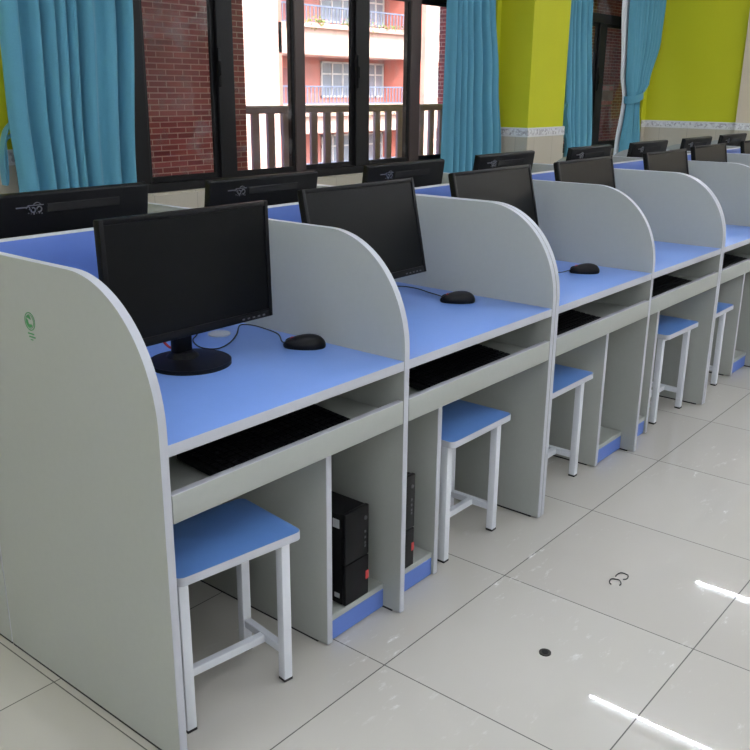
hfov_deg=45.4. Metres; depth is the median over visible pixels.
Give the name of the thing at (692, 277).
keyboard tray
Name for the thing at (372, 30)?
flower planter
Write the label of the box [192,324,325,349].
computer mouse
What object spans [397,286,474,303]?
computer mouse
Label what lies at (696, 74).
wall
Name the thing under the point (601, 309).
keyboard tray
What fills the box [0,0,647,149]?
wall
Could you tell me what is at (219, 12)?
window
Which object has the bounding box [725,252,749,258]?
keyboard tray
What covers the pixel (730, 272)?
tray
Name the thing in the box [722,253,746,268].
keyboard
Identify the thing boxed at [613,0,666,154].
curtain
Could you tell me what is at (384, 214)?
monitor
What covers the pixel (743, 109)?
wall
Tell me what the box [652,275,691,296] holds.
keyboard
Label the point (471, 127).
curtain
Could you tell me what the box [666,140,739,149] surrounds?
desk
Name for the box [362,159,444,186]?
monitor
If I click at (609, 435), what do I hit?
shelf
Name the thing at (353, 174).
trim
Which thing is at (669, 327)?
stool
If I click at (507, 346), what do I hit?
keyboard tray
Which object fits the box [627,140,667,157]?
monitor
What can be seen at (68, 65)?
curtain
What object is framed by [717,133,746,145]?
monitor
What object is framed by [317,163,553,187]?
desk
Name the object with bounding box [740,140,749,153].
monitor
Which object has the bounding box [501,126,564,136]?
trim
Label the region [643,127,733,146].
trim
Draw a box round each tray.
[169,396,376,491]
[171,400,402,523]
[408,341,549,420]
[409,340,524,394]
[555,300,648,356]
[570,301,626,317]
[650,272,717,314]
[665,274,697,280]
[720,258,749,283]
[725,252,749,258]
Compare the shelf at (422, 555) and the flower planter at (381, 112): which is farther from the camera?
the flower planter at (381, 112)
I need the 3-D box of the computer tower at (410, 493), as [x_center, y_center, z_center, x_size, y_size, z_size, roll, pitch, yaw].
[-0.030,0.402,2.655,0.303,0.295,0.097,15,22,37]
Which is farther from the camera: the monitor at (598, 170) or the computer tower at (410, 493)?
the monitor at (598, 170)
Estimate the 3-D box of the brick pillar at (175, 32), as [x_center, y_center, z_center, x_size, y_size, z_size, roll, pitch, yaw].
[-2.582,-2.049,6.112,0.500,3.020,4.100,15,22,37]
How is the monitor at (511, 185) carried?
on the desk at (654, 224)
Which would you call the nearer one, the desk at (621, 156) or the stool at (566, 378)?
the stool at (566, 378)
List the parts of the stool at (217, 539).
leg, cross rail, seat, leg, rail, leg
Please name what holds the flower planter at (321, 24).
attached to the school building
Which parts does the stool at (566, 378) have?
cross rail, rail, seat, leg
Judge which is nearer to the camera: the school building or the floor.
the floor
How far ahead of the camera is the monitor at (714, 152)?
5.08 m
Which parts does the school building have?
door, door, gallery railing, gallery railing, gallery railing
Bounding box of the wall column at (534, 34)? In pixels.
[499,0,570,127]
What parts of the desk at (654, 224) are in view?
divider panel, compartment panel, divider panel, compartment panel, divider panel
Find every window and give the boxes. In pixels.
[133,0,446,192]
[562,12,621,152]
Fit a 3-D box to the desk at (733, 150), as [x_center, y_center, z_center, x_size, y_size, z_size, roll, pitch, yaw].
[2.792,-0.975,6.046,0.700,1.067,1.564,15,22,37]
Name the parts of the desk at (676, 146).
divider panel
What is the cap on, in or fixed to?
on the floor
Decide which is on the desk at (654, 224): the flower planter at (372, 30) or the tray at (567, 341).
the tray at (567, 341)
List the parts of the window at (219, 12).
sash, sash, sash, sash, sash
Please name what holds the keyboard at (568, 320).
on the desk at (654, 224)
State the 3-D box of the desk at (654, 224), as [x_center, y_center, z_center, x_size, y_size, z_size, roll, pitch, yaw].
[0.805,-0.259,3.745,0.700,1.067,1.546,15,22,37]
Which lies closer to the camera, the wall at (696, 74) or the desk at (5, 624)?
the desk at (5, 624)
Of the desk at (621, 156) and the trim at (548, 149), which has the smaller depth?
the desk at (621, 156)
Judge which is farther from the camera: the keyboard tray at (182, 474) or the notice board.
the notice board
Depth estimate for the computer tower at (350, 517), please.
2.41 m
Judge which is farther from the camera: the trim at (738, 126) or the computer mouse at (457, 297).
the trim at (738, 126)
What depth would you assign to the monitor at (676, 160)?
4.48 m
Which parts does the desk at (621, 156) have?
divider panel, divider panel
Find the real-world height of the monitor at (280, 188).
0.383 m
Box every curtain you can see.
[0,0,136,191]
[440,0,500,172]
[563,0,593,156]
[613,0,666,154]
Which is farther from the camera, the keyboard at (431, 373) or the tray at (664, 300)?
the tray at (664, 300)
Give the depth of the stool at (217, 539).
2.13 m
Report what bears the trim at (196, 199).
attached to the wall at (3, 108)
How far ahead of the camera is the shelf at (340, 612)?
2.48 m
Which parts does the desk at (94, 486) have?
divider panel, compartment panel, divider panel, compartment panel, divider panel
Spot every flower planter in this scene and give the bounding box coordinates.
[304,14,348,31]
[306,101,395,118]
[370,19,403,34]
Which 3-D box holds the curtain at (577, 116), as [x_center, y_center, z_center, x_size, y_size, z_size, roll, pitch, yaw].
[2.022,-2.970,8.898,0.140,2.680,0.799,15,22,37]
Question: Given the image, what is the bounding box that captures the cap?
[539,648,550,656]
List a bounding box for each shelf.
[332,577,382,620]
[405,546,431,573]
[598,426,620,449]
[638,415,644,423]
[733,350,745,362]
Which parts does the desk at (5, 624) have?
divider panel, divider panel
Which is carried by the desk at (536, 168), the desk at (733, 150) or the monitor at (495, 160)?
the monitor at (495, 160)
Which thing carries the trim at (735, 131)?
attached to the wall at (743, 109)
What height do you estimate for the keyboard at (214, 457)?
0.033 m
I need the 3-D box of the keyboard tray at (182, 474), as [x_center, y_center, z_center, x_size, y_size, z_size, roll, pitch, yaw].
[-0.311,0.160,2.191,0.342,0.014,0.753,15,22,37]
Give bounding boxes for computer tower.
[332,491,368,605]
[405,472,414,567]
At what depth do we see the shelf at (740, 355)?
4.81 m
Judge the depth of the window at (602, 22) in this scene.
9.56 m
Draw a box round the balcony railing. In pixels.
[246,104,442,168]
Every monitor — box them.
[0,182,147,238]
[93,200,272,375]
[204,170,317,206]
[297,178,425,278]
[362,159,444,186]
[448,164,538,226]
[473,150,534,170]
[553,156,615,188]
[566,144,611,160]
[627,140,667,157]
[643,148,688,174]
[680,136,711,150]
[691,143,726,161]
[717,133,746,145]
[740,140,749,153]
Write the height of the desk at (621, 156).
1.067 m
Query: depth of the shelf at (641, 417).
3.86 m
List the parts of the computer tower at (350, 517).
panel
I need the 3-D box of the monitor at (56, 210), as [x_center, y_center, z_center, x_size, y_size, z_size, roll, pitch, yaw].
[-0.856,-0.339,2.590,0.208,0.393,0.512,15,22,37]
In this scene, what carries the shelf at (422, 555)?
attached to the desk at (94, 486)
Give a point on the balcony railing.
(254, 111)
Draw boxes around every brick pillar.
[141,0,247,176]
[436,0,621,153]
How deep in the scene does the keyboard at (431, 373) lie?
2.68 m
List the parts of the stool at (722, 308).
leg, seat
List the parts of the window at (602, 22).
sash, sash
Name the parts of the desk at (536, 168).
divider panel, divider panel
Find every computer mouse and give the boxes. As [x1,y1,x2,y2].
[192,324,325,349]
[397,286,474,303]
[558,263,599,273]
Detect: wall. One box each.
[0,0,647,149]
[645,0,749,121]
[736,12,749,122]
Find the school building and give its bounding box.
[242,0,440,169]
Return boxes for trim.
[0,127,643,207]
[7,120,644,165]
[148,173,362,195]
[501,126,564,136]
[501,135,563,163]
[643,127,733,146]
[645,120,735,129]
[734,123,749,130]
[734,130,749,140]
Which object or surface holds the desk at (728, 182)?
on the floor
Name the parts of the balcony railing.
rail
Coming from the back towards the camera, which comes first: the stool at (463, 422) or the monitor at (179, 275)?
the stool at (463, 422)
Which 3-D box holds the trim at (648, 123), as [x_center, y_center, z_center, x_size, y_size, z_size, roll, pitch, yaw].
[3.608,-2.869,10.274,1.064,0.080,0.016,15,22,37]
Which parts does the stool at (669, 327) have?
leg, cross rail, rail, seat, leg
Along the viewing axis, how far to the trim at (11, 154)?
4.69 m
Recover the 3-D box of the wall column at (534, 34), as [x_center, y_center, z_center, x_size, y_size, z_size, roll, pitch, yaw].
[1.442,-2.713,8.193,0.330,3.050,0.650,15,22,37]
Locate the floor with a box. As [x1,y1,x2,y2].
[0,366,749,749]
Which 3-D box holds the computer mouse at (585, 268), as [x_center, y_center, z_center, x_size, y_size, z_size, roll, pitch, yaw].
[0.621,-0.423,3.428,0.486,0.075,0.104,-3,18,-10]
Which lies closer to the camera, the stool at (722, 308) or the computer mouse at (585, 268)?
the computer mouse at (585, 268)
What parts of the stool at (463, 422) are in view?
leg, leg, cross rail, rail, seat, leg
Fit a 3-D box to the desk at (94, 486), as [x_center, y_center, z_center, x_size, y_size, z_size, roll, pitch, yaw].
[-0.189,0.099,2.593,0.700,1.067,1.575,15,22,37]
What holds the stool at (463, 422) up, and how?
on the floor
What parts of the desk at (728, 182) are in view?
divider panel, compartment panel, divider panel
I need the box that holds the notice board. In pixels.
[601,85,613,105]
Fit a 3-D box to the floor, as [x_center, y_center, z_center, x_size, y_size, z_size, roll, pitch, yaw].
[1.499,0.556,3.162,8.200,0.120,15.150,15,22,37]
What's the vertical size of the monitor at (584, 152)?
0.383 m
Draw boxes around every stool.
[173,499,299,733]
[437,399,510,562]
[548,364,592,476]
[648,315,697,424]
[709,302,733,385]
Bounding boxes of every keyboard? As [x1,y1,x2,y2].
[177,404,349,475]
[409,344,509,390]
[557,309,600,334]
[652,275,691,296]
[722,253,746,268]
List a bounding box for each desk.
[0,185,331,643]
[0,195,555,749]
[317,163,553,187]
[415,169,723,515]
[537,149,690,164]
[613,153,749,403]
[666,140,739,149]
[727,148,740,153]
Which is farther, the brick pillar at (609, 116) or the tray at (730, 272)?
the brick pillar at (609, 116)
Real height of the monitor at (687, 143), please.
0.381 m

